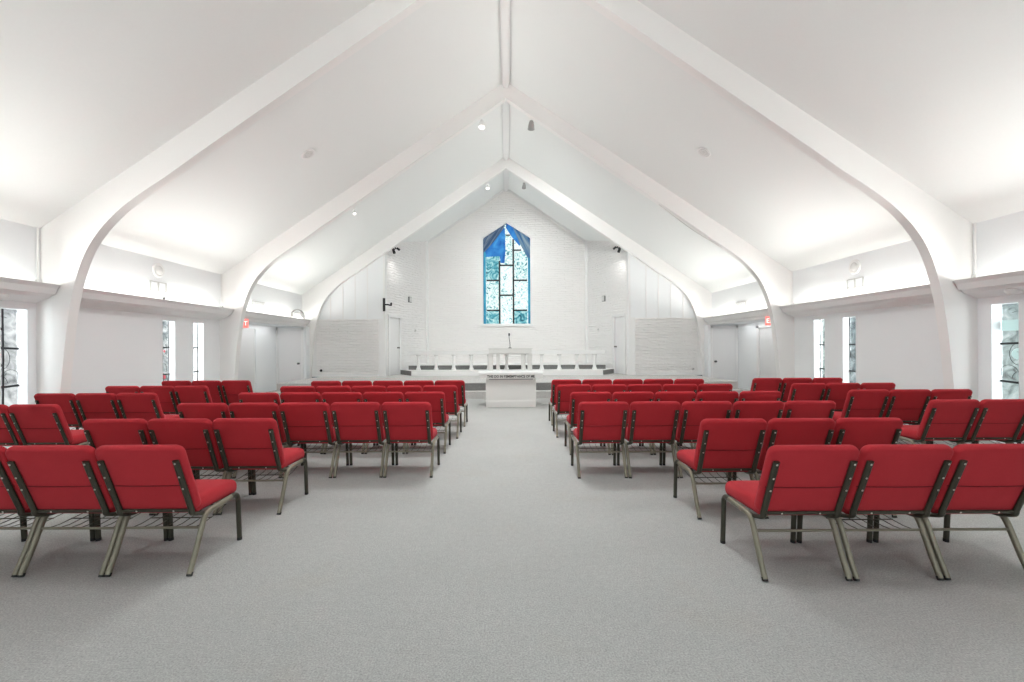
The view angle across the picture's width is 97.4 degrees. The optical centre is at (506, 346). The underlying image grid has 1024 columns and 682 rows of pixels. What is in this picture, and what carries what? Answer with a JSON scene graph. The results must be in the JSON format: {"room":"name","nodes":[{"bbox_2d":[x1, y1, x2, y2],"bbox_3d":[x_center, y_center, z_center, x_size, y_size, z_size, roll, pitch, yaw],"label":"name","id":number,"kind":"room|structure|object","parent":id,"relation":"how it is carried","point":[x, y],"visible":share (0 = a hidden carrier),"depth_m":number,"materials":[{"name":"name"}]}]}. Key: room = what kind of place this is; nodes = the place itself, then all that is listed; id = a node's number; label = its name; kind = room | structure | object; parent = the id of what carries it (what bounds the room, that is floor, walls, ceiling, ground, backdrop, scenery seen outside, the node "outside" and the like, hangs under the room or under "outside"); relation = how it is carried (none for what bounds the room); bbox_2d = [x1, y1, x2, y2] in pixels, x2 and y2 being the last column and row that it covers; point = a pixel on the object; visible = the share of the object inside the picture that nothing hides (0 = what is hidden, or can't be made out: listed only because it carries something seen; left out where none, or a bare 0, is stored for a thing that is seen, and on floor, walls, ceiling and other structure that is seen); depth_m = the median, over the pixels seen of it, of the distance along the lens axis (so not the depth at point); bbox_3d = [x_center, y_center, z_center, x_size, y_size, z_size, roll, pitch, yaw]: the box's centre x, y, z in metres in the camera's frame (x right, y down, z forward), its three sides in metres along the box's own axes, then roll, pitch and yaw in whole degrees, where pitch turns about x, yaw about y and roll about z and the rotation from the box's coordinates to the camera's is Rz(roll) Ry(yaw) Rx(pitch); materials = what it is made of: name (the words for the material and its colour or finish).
{"room":"house of worship","nodes":[
{"label":"house of worship","id":0,"kind":"room"},
{"bbox_2d":[0,219,301,448],"bbox_3d":[-7.354,-0.307,6.985,0.225,3.600,17.830,0,0,0],"label":"wall","id":1,"kind":"structure","parent":0,"point":[112,348],"depth_m":8.57,"materials":[{"name":"paint"}]},
{"bbox_2d":[1,309,18,406],"bbox_3d":[-7.442,0.189,6.670,0.040,1.512,0.365,0,0,0],"label":"window","id":2,"kind":"structure","parent":1,"relation":"in","point":[9,320],"depth_m":6.74,"materials":[{"name":"clear glass"}]},
{"bbox_2d":[0,277,60,302],"bbox_3d":[-7.109,-0.819,4.832,0.390,0.280,4.295,0,0,0],"label":"ledge","id":3,"kind":"object","parent":1,"relation":"attached to","point":[19,290],"visible":1,"depth_m":6.61,"materials":[{"name":"paint"}]},
{"bbox_2d":[80,288,234,319],"bbox_3d":[-7.109,-0.819,9.285,0.390,0.280,4.290,0,0,0],"label":"ledge","id":4,"kind":"object","parent":1,"relation":"attached to","point":[94,299],"visible":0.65,"depth_m":8.84,"materials":[{"name":"paint"}]},
{"bbox_2d":[163,321,168,380],"bbox_3d":[-7.442,0.188,9.719,0.036,1.510,0.363,0,0,0],"label":"window","id":5,"kind":"structure","parent":1,"relation":"in","point":[165,323],"depth_m":9.82,"materials":[{"name":"clear glass"}]},
{"bbox_2d":[193,323,197,380],"bbox_3d":[-7.442,0.188,10.649,0.036,1.510,0.363,0,0,0],"label":"window","id":6,"kind":"structure","parent":1,"relation":"in","point":[195,325],"depth_m":10.76,"materials":[{"name":"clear glass"}]},
{"bbox_2d":[245,311,310,326],"bbox_3d":[-7.109,-0.834,13.740,0.390,0.250,4.300,0,0,0],"label":"ledge","id":7,"kind":"object","parent":1,"relation":"attached to","point":[255,317],"visible":0.65,"depth_m":13.63,"materials":[{"name":"paint"}]},
{"bbox_2d":[243,322,309,392],"bbox_3d":[-7.544,0.294,13.735,1.150,2.400,4.370,0,0,0],"label":"wall","id":8,"kind":"structure","parent":0,"point":[265,334],"depth_m":15.03,"materials":[{"name":"paint"}]},
{"bbox_2d":[238,329,254,392],"bbox_3d":[-8.070,0.446,13.735,0.095,2.100,1.320,0,0,0],"label":"door","id":9,"kind":"structure","parent":8,"relation":"in","point":[246,371],"depth_m":13.92,"materials":[{"name":"paint"}]},
{"bbox_2d":[276,328,302,389],"bbox_3d":[-7.530,0.419,15.557,0.925,2.150,0.125,0,0,0],"label":"door","id":10,"kind":"structure","parent":8,"relation":"in","point":[289,341],"depth_m":15.59,"materials":[{"name":"paint"}]},
{"bbox_2d":[312,253,386,376],"bbox_3d":[-5.817,-1.382,16.105,2.980,4.874,0.210,0,0,0],"label":"wall","id":11,"kind":"structure","parent":0,"point":[351,336],"depth_m":16.02,"materials":[{"name":"paint"}]},
{"bbox_2d":[387,241,428,375],"bbox_3d":[-3.938,-1.738,17.660,0.185,5.566,3.065,0,0,20],"label":"wall","id":12,"kind":"structure","parent":0,"point":[407,269],"depth_m":17.76,"materials":[{"name":"white paint"}]},
{"bbox_2d":[388,315,401,375],"bbox_3d":[-4.230,-0.068,16.814,0.180,2.230,0.830,0,0,20],"label":"door","id":13,"kind":"structure","parent":12,"relation":"in","point":[394,321],"depth_m":16.86,"materials":[{"name":"paint"}]},
{"bbox_2d":[428,191,584,362],"bbox_3d":[-0.013,-2.669,19.190,7.000,8.250,0.220,0,0,0],"label":"wall","id":14,"kind":"structure","parent":0,"point":[557,255],"depth_m":19.08,"materials":[{"name":"white brick"}]},
{"bbox_2d":[428,189,584,242],"bbox_3d":[-0.028,-5.567,19.062,6.700,2.354,0.035,0,0,0],"label":"trim","id":15,"kind":"structure","parent":14,"relation":"attached to","point":[503,190],"depth_m":19.04,"materials":[{"name":"paint"}]},
{"bbox_2d":[481,221,532,325],"bbox_3d":[-0.016,-3.129,19.116,2.210,4.489,0.232,0,0,0],"label":"window","id":16,"kind":"structure","parent":14,"relation":"in","point":[507,251],"depth_m":19.19,"materials":[{"name":"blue glass"}]},
{"bbox_2d":[0,0,1023,294],"bbox_3d":[-0.020,-4.019,8.625,16.800,5.851,21.510,0,0,0],"label":"ceiling","id":17,"kind":"structure","parent":0,"point":[932,91],"depth_m":7.92,"materials":[{"name":"paint"}]},
{"bbox_2d":[500,0,509,191],"bbox_3d":[-0.033,-6.664,8.575,0.200,0.160,21.010,0,0,0],"label":"trim","id":18,"kind":"structure","parent":17,"relation":"attached to","point":[504,4],"depth_m":10.64,"materials":[{"name":"paint"}]},
{"bbox_2d":[0,388,1023,681],"bbox_3d":[0.008,1.516,8.625,16.600,0.120,21.510,0,0,0],"label":"floor","id":19,"kind":"structure","parent":0,"point":[504,564],"depth_m":2.74,"materials":[{"name":"grey carpet"}]},
{"bbox_2d":[0,404,22,445],"bbox_3d":[-5.729,1.061,5.218,0.550,0.864,0.662,0,0,0],"label":"chair","id":20,"kind":"object","parent":19,"relation":"on","point":[9,436],"visible":0.35,"depth_m":4.99,"materials":[{"name":"red fabric"}]},
{"bbox_2d":[0,446,94,576],"bbox_3d":[-3.410,1.050,3.116,0.550,0.864,0.662,0,0,0],"label":"chair","id":21,"kind":"object","parent":19,"relation":"on","point":[12,500],"visible":0.48,"depth_m":2.93,"materials":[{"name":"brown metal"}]},
{"bbox_2d":[8,404,88,444],"bbox_3d":[-5.171,1.058,5.223,0.550,0.864,0.662,0,0,0],"label":"chair","id":22,"kind":"object","parent":19,"relation":"on","point":[35,424],"visible":0.64,"depth_m":4.97,"materials":[{"name":"red fabric"}]},
{"bbox_2d":[34,393,83,429],"bbox_3d":[-6.170,1.063,6.440,0.550,0.864,0.662,0,0,0],"label":"chair","id":23,"kind":"object","parent":19,"relation":"on","point":[66,401],"visible":0.44,"depth_m":6.15,"materials":[{"name":"red fabric"}]},
{"bbox_2d":[5,445,167,576],"bbox_3d":[-2.851,1.047,3.114,0.550,0.864,0.662,0,0,0],"label":"chair","id":24,"kind":"object","parent":19,"relation":"on","point":[52,479],"visible":0.76,"depth_m":2.87,"materials":[{"name":"red fabric"}]},
{"bbox_2d":[75,393,123,420],"bbox_3d":[-5.611,1.061,6.440,0.550,0.864,0.662,0,0,0],"label":"chair","id":25,"kind":"object","parent":19,"relation":"on","point":[90,405],"visible":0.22,"depth_m":6.16,"materials":[{"name":"red fabric"}]},
{"bbox_2d":[105,386,166,414],"bbox_3d":[-6.239,1.064,7.602,0.550,0.864,0.662,0,0,0],"label":"chair","id":26,"kind":"object","parent":19,"relation":"on","point":[109,389],"visible":0.11,"depth_m":7.28,"materials":[{"name":"red fabric"}]},
{"bbox_2d":[82,419,195,514],"bbox_3d":[-3.371,1.049,4.170,0.550,0.864,0.662,0,0,0],"label":"chair","id":27,"kind":"object","parent":19,"relation":"on","point":[98,432],"visible":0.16,"depth_m":3.87,"materials":[{"name":"red fabric"}]},
{"bbox_2d":[116,393,179,421],"bbox_3d":[-5.053,1.058,6.442,0.550,0.864,0.662,0,0,0],"label":"chair","id":28,"kind":"object","parent":19,"relation":"on","point":[146,406],"visible":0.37,"depth_m":6.17,"materials":[{"name":"red fabric"}]},
{"bbox_2d":[140,386,178,414],"bbox_3d":[-5.679,1.061,7.605,0.550,0.864,0.662,0,0,0],"label":"chair","id":29,"kind":"object","parent":19,"relation":"on","point":[168,401],"visible":0.31,"depth_m":7.33,"materials":[{"name":"red fabric"}]},
{"bbox_2d":[95,445,241,576],"bbox_3d":[-2.296,1.044,3.116,0.550,0.864,0.662,0,0,0],"label":"chair","id":30,"kind":"object","parent":19,"relation":"on","point":[158,479],"visible":1,"depth_m":2.89,"materials":[{"name":"red fabric"}]},
{"bbox_2d":[174,386,212,403],"bbox_3d":[-5.122,1.058,7.599,0.550,0.864,0.662,0,0,0],"label":"chair","id":31,"kind":"object","parent":19,"relation":"on","point":[184,394],"visible":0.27,"depth_m":7.31,"materials":[{"name":"red fabric"}]},
{"bbox_2d":[147,418,251,514],"bbox_3d":[-2.813,1.047,4.169,0.550,0.864,0.662,0,0,0],"label":"chair","id":32,"kind":"object","parent":19,"relation":"on","point":[196,436],"visible":0.53,"depth_m":3.90,"materials":[{"name":"red fabric"}]},
{"bbox_2d":[177,403,232,478],"bbox_3d":[-3.363,1.049,5.269,0.550,0.864,0.662,0,0,0],"label":"chair","id":33,"kind":"object","parent":19,"relation":"on","point":[211,411],"visible":0.13,"depth_m":4.96,"materials":[{"name":"red fabric"}]},
{"bbox_2d":[192,380,229,404],"bbox_3d":[-5.647,1.061,8.755,0.550,0.864,0.662,0,0,0],"label":"chair","id":34,"kind":"object","parent":19,"relation":"on","point":[215,387],"visible":0.27,"depth_m":8.47,"materials":[{"name":"red fabric"}]},
{"bbox_2d":[221,380,252,405],"bbox_3d":[-5.088,1.058,8.749,0.550,0.864,0.662,0,0,0],"label":"chair","id":35,"kind":"object","parent":19,"relation":"on","point":[232,389],"visible":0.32,"depth_m":8.46,"materials":[{"name":"red fabric"}]},
{"bbox_2d":[212,418,308,514],"bbox_3d":[-2.257,1.044,4.171,0.550,0.864,0.662,0,0,0],"label":"chair","id":36,"kind":"object","parent":19,"relation":"on","point":[253,444],"visible":0.98,"depth_m":3.94,"materials":[{"name":"red fabric"}]},
{"bbox_2d":[228,403,303,478],"bbox_3d":[-2.798,1.047,5.270,0.550,0.864,0.662,0,0,0],"label":"chair","id":37,"kind":"object","parent":19,"relation":"on","point":[237,410],"visible":0.24,"depth_m":4.96,"materials":[{"name":"red fabric"}]},
{"bbox_2d":[238,392,299,446],"bbox_3d":[-3.369,1.049,6.402,0.550,0.864,0.662,0,0,0],"label":"chair","id":38,"kind":"object","parent":19,"relation":"on","point":[266,397],"visible":0.12,"depth_m":6.09,"materials":[{"name":"red fabric"}]},
{"bbox_2d":[280,392,336,453],"bbox_3d":[-2.806,1.047,6.406,0.550,0.864,0.662,0,0,0],"label":"chair","id":39,"kind":"object","parent":19,"relation":"on","point":[285,397],"visible":0.13,"depth_m":6.09,"materials":[{"name":"red fabric"}]},
{"bbox_2d":[279,402,348,477],"bbox_3d":[-2.237,1.044,5.266,0.550,0.864,0.662,0,0,0],"label":"chair","id":40,"kind":"object","parent":19,"relation":"on","point":[304,423],"visible":0.88,"depth_m":5.02,"materials":[{"name":"red fabric"}]},
{"bbox_2d":[316,386,350,398],"bbox_3d":[-2.743,1.046,7.413,0.550,0.864,0.662,0,0,0],"label":"chair","id":41,"kind":"object","parent":19,"relation":"on","point":[320,389],"visible":0.1,"depth_m":7.09,"materials":[{"name":"red fabric"}]},
{"bbox_2d":[321,392,375,453],"bbox_3d":[-2.241,1.044,6.404,0.550,0.864,0.662,0,0,0],"label":"chair","id":42,"kind":"object","parent":19,"relation":"on","point":[328,397],"visible":0.2,"depth_m":6.09,"materials":[{"name":"red fabric"}]},
{"bbox_2d":[331,402,393,477],"bbox_3d":[-1.675,1.041,5.276,0.550,0.864,0.662,0,0,0],"label":"chair","id":43,"kind":"object","parent":19,"relation":"on","point":[354,422],"visible":0.91,"depth_m":5.04,"materials":[{"name":"red fabric"}]},
{"bbox_2d":[352,386,386,401],"bbox_3d":[-2.180,1.044,7.408,0.550,0.864,0.662,0,0,0],"label":"chair","id":44,"kind":"object","parent":19,"relation":"on","point":[362,389],"visible":0.1,"depth_m":7.09,"materials":[{"name":"red fabric"}]},
{"bbox_2d":[363,392,412,453],"bbox_3d":[-1.678,1.041,6.403,0.550,0.864,0.662,0,0,0],"label":"chair","id":45,"kind":"object","parent":19,"relation":"on","point":[380,397],"visible":0.19,"depth_m":6.09,"materials":[{"name":"red fabric"}]},
{"bbox_2d":[387,385,421,401],"bbox_3d":[-1.617,1.041,7.413,0.550,0.864,0.662,0,0,0],"label":"chair","id":46,"kind":"object","parent":19,"relation":"on","point":[408,388],"visible":0.08,"depth_m":7.09,"materials":[{"name":"red fabric"}]},
{"bbox_2d":[381,402,439,477],"bbox_3d":[-1.109,1.038,5.269,0.550,0.864,0.662,0,0,0],"label":"chair","id":47,"kind":"object","parent":19,"relation":"on","point":[404,422],"visible":1,"depth_m":5.03,"materials":[{"name":"red fabric"}]},
{"bbox_2d":[404,392,450,453],"bbox_3d":[-1.115,1.038,6.406,0.550,0.864,0.662,0,0,0],"label":"chair","id":48,"kind":"object","parent":19,"relation":"on","point":[436,399],"visible":0.57,"depth_m":6.14,"materials":[{"name":"red fabric"}]},
{"bbox_2d":[423,385,461,438],"bbox_3d":[-1.054,1.038,7.409,0.550,0.864,0.662,0,0,0],"label":"chair","id":49,"kind":"object","parent":19,"relation":"on","point":[450,391],"visible":0.56,"depth_m":7.14,"materials":[{"name":"red fabric"}]},
{"bbox_2d":[435,380,467,426],"bbox_3d":[-1.044,1.038,8.489,0.550,0.864,0.662,0,0,0],"label":"chair","id":50,"kind":"object","parent":19,"relation":"on","point":[460,384],"visible":0.44,"depth_m":8.22,"materials":[{"name":"red fabric"}]},
{"bbox_2d":[36,0,977,399],"bbox_3d":[-0.013,-2.669,7.060,14.640,8.250,0.160,0,0,0],"label":"beam","id":51,"kind":"structure","parent":19,"relation":"on","point":[943,238],"depth_m":6.98,"materials":[{"name":"paint"}]},
{"bbox_2d":[219,84,794,381],"bbox_3d":[-0.013,-2.669,11.510,14.640,8.250,0.160,0,0,0],"label":"beam","id":52,"kind":"structure","parent":19,"relation":"on","point":[774,280],"depth_m":11.43,"materials":[{"name":"paint"}]},
{"bbox_2d":[302,158,711,377],"bbox_3d":[-0.013,-2.669,15.970,14.640,8.250,0.160,0,0,0],"label":"beam","id":53,"kind":"structure","parent":19,"relation":"on","point":[699,298],"depth_m":15.89,"materials":[{"name":"paint"}]},
{"bbox_2d":[275,373,742,399],"bbox_3d":[0.006,1.241,15.890,13.320,0.430,6.380,0,0,0],"label":"platform","id":54,"kind":"object","parent":19,"relation":"on","point":[475,388],"visible":0.2,"depth_m":14.26,"materials":[{"name":"carpet"}]},
{"bbox_2d":[400,363,613,375],"bbox_3d":[0.004,0.854,17.637,8.130,0.345,2.885,0,0,0],"label":"step","id":55,"kind":"structure","parent":54,"relation":"on","point":[462,369],"depth_m":17.00,"materials":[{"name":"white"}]},
{"bbox_2d":[408,350,605,369],"bbox_3d":[0.002,0.488,16.750,7.315,0.715,0.260,0,0,0],"label":"altar rail","id":56,"kind":"object","parent":55,"relation":"on","point":[594,353],"visible":0.88,"depth_m":16.62,"materials":[{"name":"white wood"}]},
{"bbox_2d":[488,348,532,369],"bbox_3d":[0.117,0.444,16.420,1.630,0.802,0.380,0,0,0],"label":"altar table","id":57,"kind":"object","parent":55,"relation":"on","point":[497,351],"visible":0.87,"depth_m":16.35,"materials":[{"name":"paint"}]},
{"bbox_2d":[478,370,543,406],"bbox_3d":[0.095,1.030,11.200,1.600,0.850,0.850,0,0,0],"label":"table","id":58,"kind":"object","parent":19,"relation":"on","point":[504,388],"visible":1,"depth_m":10.90,"materials":[{"name":"paint"}]},
{"bbox_2d":[549,379,580,425],"bbox_3d":[1.093,1.027,8.553,0.550,0.864,0.662,0,0,0],"label":"chair","id":59,"kind":"object","parent":19,"relation":"on","point":[554,383],"visible":0.43,"depth_m":8.26,"materials":[{"name":"red fabric"}]},
{"bbox_2d":[553,384,590,437],"bbox_3d":[1.064,1.027,7.450,0.550,0.864,0.662,0,0,0],"label":"chair","id":60,"kind":"object","parent":19,"relation":"on","point":[563,392],"visible":0.56,"depth_m":7.19,"materials":[{"name":"red fabric"}]},
{"bbox_2d":[564,392,610,454],"bbox_3d":[1.115,1.027,6.274,0.550,0.864,0.662,0,0,0],"label":"chair","id":61,"kind":"object","parent":19,"relation":"on","point":[576,398],"visible":0.48,"depth_m":5.98,"materials":[{"name":"red fabric"}]},
{"bbox_2d":[571,401,628,478],"bbox_3d":[1.056,1.027,5.205,0.550,0.864,0.662,0,0,0],"label":"chair","id":62,"kind":"object","parent":19,"relation":"on","point":[598,422],"visible":1,"depth_m":4.97,"materials":[{"name":"red fabric"}]},
{"bbox_2d":[592,384,626,401],"bbox_3d":[1.627,1.024,7.451,0.550,0.864,0.662,0,0,0],"label":"chair","id":63,"kind":"object","parent":19,"relation":"on","point":[611,388],"visible":0.16,"depth_m":7.13,"materials":[{"name":"red fabric"}]},
{"bbox_2d":[603,392,653,454],"bbox_3d":[1.680,1.024,6.269,0.550,0.864,0.662,0,0,0],"label":"chair","id":64,"kind":"object","parent":19,"relation":"on","point":[629,397],"visible":0.18,"depth_m":5.95,"materials":[{"name":"red fabric"}]},
{"bbox_2d":[627,384,661,400],"bbox_3d":[2.192,1.022,7.456,0.550,0.864,0.662,0,0,0],"label":"chair","id":65,"kind":"object","parent":19,"relation":"on","point":[654,388],"visible":0.09,"depth_m":7.14,"materials":[{"name":"red fabric"}]},
{"bbox_2d":[617,401,680,477],"bbox_3d":[1.620,1.024,5.203,0.550,0.864,0.662,0,0,0],"label":"chair","id":66,"kind":"object","parent":19,"relation":"on","point":[648,421],"visible":0.89,"depth_m":4.96,"materials":[{"name":"red fabric"}]},
{"bbox_2d":[641,391,695,454],"bbox_3d":[2.242,1.021,6.276,0.550,0.864,0.662,0,0,0],"label":"chair","id":67,"kind":"object","parent":19,"relation":"on","point":[679,396],"visible":0.17,"depth_m":5.96,"materials":[{"name":"red fabric"}]},
{"bbox_2d":[662,384,697,393],"bbox_3d":[2.755,1.019,7.447,0.550,0.864,0.662,0,0,0],"label":"chair","id":68,"kind":"object","parent":19,"relation":"on","point":[667,387],"visible":0.11,"depth_m":7.13,"materials":[{"name":"red fabric"}]},
{"bbox_2d":[662,401,731,477],"bbox_3d":[2.181,1.022,5.203,0.550,0.864,0.662,0,0,0],"label":"chair","id":69,"kind":"object","parent":19,"relation":"on","point":[692,413],"visible":0.48,"depth_m":4.92,"materials":[{"name":"red fabric"}]},
{"bbox_2d":[680,391,738,448],"bbox_3d":[2.804,1.019,6.274,0.550,0.864,0.662,0,0,0],"label":"chair","id":70,"kind":"object","parent":19,"relation":"on","point":[731,396],"visible":0.14,"depth_m":5.96,"materials":[{"name":"red fabric"}]},
{"bbox_2d":[696,384,732,397],"bbox_3d":[3.317,1.016,7.457,0.550,0.864,0.662,0,0,0],"label":"chair","id":71,"kind":"object","parent":19,"relation":"on","point":[701,387],"visible":0.12,"depth_m":7.13,"materials":[{"name":"red fabric"}]},
{"bbox_2d":[673,418,766,518],"bbox_3d":[1.876,1.023,4.021,0.550,0.864,0.662,0,0,0],"label":"chair","id":72,"kind":"object","parent":19,"relation":"on","point":[729,445],"visible":0.97,"depth_m":3.78,"materials":[{"name":"red fabric"}]},
{"bbox_2d":[731,401,783,476],"bbox_3d":[2.744,1.019,5.202,0.550,0.864,0.662,0,0,0],"label":"chair","id":73,"kind":"object","parent":19,"relation":"on","point":[766,410],"visible":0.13,"depth_m":4.89,"materials":[{"name":"red fabric"}]},
{"bbox_2d":[738,391,780,400],"bbox_3d":[3.366,1.016,6.274,0.550,0.864,0.662,0,0,0],"label":"chair","id":74,"kind":"object","parent":19,"relation":"on","point":[744,395],"visible":0.16,"depth_m":5.96,"materials":[{"name":"red fabric"}]},
{"bbox_2d":[738,378,781,398],"bbox_3d":[4.861,1.008,8.694,0.550,0.864,0.662,0,0,0],"label":"chair","id":75,"kind":"object","parent":19,"relation":"on","point":[758,384],"visible":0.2,"depth_m":8.39,"materials":[{"name":"red fabric"}]},
{"bbox_2d":[732,418,834,518],"bbox_3d":[2.443,1.020,4.024,0.550,0.864,0.662,0,0,0],"label":"chair","id":76,"kind":"object","parent":19,"relation":"on","point":[779,431],"visible":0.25,"depth_m":3.73,"materials":[{"name":"red fabric"}]},
{"bbox_2d":[720,445,859,581],"bbox_3d":[1.853,1.023,3.018,0.550,0.864,0.662,0,0,0],"label":"chair","id":77,"kind":"object","parent":19,"relation":"on","point":[795,480],"visible":1,"depth_m":2.79,"materials":[{"name":"red fabric"}]},
{"bbox_2d":[780,378,811,401],"bbox_3d":[5.419,1.006,8.694,0.550,0.864,0.662,0,0,0],"label":"chair","id":78,"kind":"object","parent":19,"relation":"on","point":[786,384],"visible":0.23,"depth_m":8.39,"materials":[{"name":"red fabric"}]},
{"bbox_2d":[783,383,825,403],"bbox_3d":[4.834,1.008,7.506,0.550,0.864,0.662,0,0,0],"label":"chair","id":79,"kind":"object","parent":19,"relation":"on","point":[798,391],"visible":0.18,"depth_m":7.21,"materials":[{"name":"red fabric"}]},
{"bbox_2d":[781,400,835,418],"bbox_3d":[3.309,1.016,5.203,0.550,0.864,0.662,0,0,0],"label":"chair","id":80,"kind":"object","parent":19,"relation":"on","point":[792,409],"visible":0.16,"depth_m":4.89,"materials":[{"name":"red fabric"}]},
{"bbox_2d":[822,383,860,411],"bbox_3d":[5.394,1.006,7.513,0.550,0.864,0.662,0,0,0],"label":"chair","id":81,"kind":"object","parent":19,"relation":"on","point":[836,392],"visible":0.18,"depth_m":7.23,"materials":[{"name":"red fabric"}]},
{"bbox_2d":[832,389,889,421],"bbox_3d":[4.914,1.008,6.407,0.550,0.864,0.662,0,0,0],"label":"chair","id":82,"kind":"object","parent":19,"relation":"on","point":[859,403],"visible":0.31,"depth_m":6.14,"materials":[{"name":"red fabric"}]},
{"bbox_2d":[830,417,902,517],"bbox_3d":[3.008,1.018,4.032,0.550,0.864,0.662,0,0,0],"label":"chair","id":83,"kind":"object","parent":19,"relation":"on","point":[857,432],"visible":0.21,"depth_m":3.73,"materials":[{"name":"red fabric"}]},
{"bbox_2d":[796,444,952,580],"bbox_3d":[2.419,1.020,3.020,0.550,0.864,0.662,0,0,0],"label":"chair","id":84,"kind":"object","parent":19,"relation":"on","point":[888,479],"visible":0.84,"depth_m":2.78,"materials":[{"name":"red fabric"}]},
{"bbox_2d":[860,383,895,391],"bbox_3d":[5.951,1.003,7.513,0.550,0.864,0.662,0,0,0],"label":"chair","id":85,"kind":"object","parent":19,"relation":"on","point":[888,386],"visible":0.06,"depth_m":7.19,"materials":[{"name":"red fabric"}]},
{"bbox_2d":[882,389,930,443],"bbox_3d":[5.474,1.005,6.402,0.550,0.864,0.662,0,0,0],"label":"chair","id":86,"kind":"object","parent":19,"relation":"on","point":[909,405],"visible":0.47,"depth_m":6.14,"materials":[{"name":"red fabric"}]},
{"bbox_2d":[903,389,972,443],"bbox_3d":[6.031,1.002,6.400,0.550,0.864,0.662,0,0,0],"label":"chair","id":87,"kind":"object","parent":19,"relation":"on","point":[936,393],"visible":0.15,"depth_m":6.08,"materials":[{"name":"red fabric"}]},
{"bbox_2d":[899,399,979,448],"bbox_3d":[4.931,1.008,5.257,0.550,0.864,0.662,0,0,0],"label":"chair","id":88,"kind":"object","parent":19,"relation":"on","point":[951,420],"visible":0.75,"depth_m":5.01,"materials":[{"name":"red fabric"}]},
{"bbox_2d":[873,444,1023,579],"bbox_3d":[2.986,1.018,3.023,0.550,0.864,0.662,0,0,0],"label":"chair","id":89,"kind":"object","parent":19,"relation":"on","point":[980,478],"visible":0.7,"depth_m":2.79,"materials":[{"name":"red fabric"}]},
{"bbox_2d":[930,399,1023,445],"bbox_3d":[5.489,1.005,5.251,0.550,0.864,0.662,0,0,0],"label":"chair","id":90,"kind":"object","parent":19,"relation":"on","point":[1001,420],"visible":0.59,"depth_m":5.00,"materials":[{"name":"red fabric"}]},
{"bbox_2d":[585,240,626,374],"bbox_3d":[3.920,-1.777,17.660,0.185,5.566,3.065,0,0,-20],"label":"wall","id":91,"kind":"structure","parent":0,"point":[605,268],"depth_m":17.80,"materials":[{"name":"white paint"}]},
{"bbox_2d":[612,313,625,374],"bbox_3d":[4.229,-0.110,16.814,0.180,2.230,0.830,0,0,-20],"label":"door","id":92,"kind":"structure","parent":91,"relation":"in","point":[618,320],"depth_m":16.86,"materials":[{"name":"paint"}]},
{"bbox_2d":[626,252,702,374],"bbox_3d":[5.803,-1.440,16.105,2.980,4.874,0.210,0,0,0],"label":"wall","id":93,"kind":"structure","parent":0,"point":[663,337],"depth_m":16.02,"materials":[{"name":"paint"}]},
{"bbox_2d":[704,319,764,389],"bbox_3d":[7.546,0.218,13.735,1.150,2.400,4.370,0,0,0],"label":"wall","id":94,"kind":"structure","parent":0,"point":[747,356],"depth_m":15.16,"materials":[{"name":"paint"}]},
{"bbox_2d":[711,326,737,380],"bbox_3d":[7.534,0.343,15.557,0.925,2.150,0.125,0,0,0],"label":"door","id":95,"kind":"structure","parent":94,"relation":"in","point":[724,339],"depth_m":15.59,"materials":[{"name":"paint"}]},
{"bbox_2d":[756,325,776,377],"bbox_3d":[8.029,0.366,13.735,0.095,2.100,1.320,0,0,0],"label":"door","id":96,"kind":"structure","parent":94,"relation":"in","point":[766,366],"depth_m":13.97,"materials":[{"name":"paint"}]},
{"bbox_2d":[712,211,1023,443],"bbox_3d":[7.351,-0.381,6.985,0.225,3.600,17.830,0,0,0],"label":"wall","id":97,"kind":"structure","parent":0,"point":[900,346],"depth_m":8.46,"materials":[{"name":"paint"}]},
{"bbox_2d":[703,308,768,324],"bbox_3d":[7.101,-0.904,13.740,0.390,0.250,4.300,0,0,0],"label":"ledge","id":98,"kind":"object","parent":97,"relation":"attached to","point":[760,314],"visible":0.65,"depth_m":13.66,"materials":[{"name":"paint"}]},
{"bbox_2d":[819,320,824,377],"bbox_3d":[7.444,0.114,10.519,0.036,1.510,0.363,0,0,0],"label":"window","id":99,"kind":"structure","parent":97,"relation":"in","point":[822,322],"depth_m":10.62,"materials":[{"name":"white glass"}]},
{"bbox_2d":[849,317,855,382],"bbox_3d":[7.444,0.114,9.600,0.036,1.510,0.365,0,0,0],"label":"window","id":100,"kind":"structure","parent":97,"relation":"in","point":[852,320],"depth_m":9.70,"materials":[{"name":"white glass"}]},
{"bbox_2d":[779,284,933,316],"bbox_3d":[7.101,-0.889,9.285,0.390,0.280,4.290,0,0,0],"label":"ledge","id":101,"kind":"object","parent":97,"relation":"attached to","point":[922,294],"visible":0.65,"depth_m":8.84,"materials":[{"name":"paint"}]},
{"bbox_2d":[953,270,1023,298],"bbox_3d":[7.101,-0.889,4.832,0.390,0.280,4.295,0,0,0],"label":"ledge","id":102,"kind":"object","parent":97,"relation":"attached to","point":[994,285],"visible":1,"depth_m":6.55,"materials":[{"name":"paint"}]},
{"bbox_2d":[1000,303,1018,398],"bbox_3d":[7.444,0.115,6.598,0.040,1.512,0.368,0,0,0],"label":"window","id":103,"kind":"structure","parent":97,"relation":"in","point":[1009,343],"depth_m":6.66,"materials":[{"name":"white glass"}]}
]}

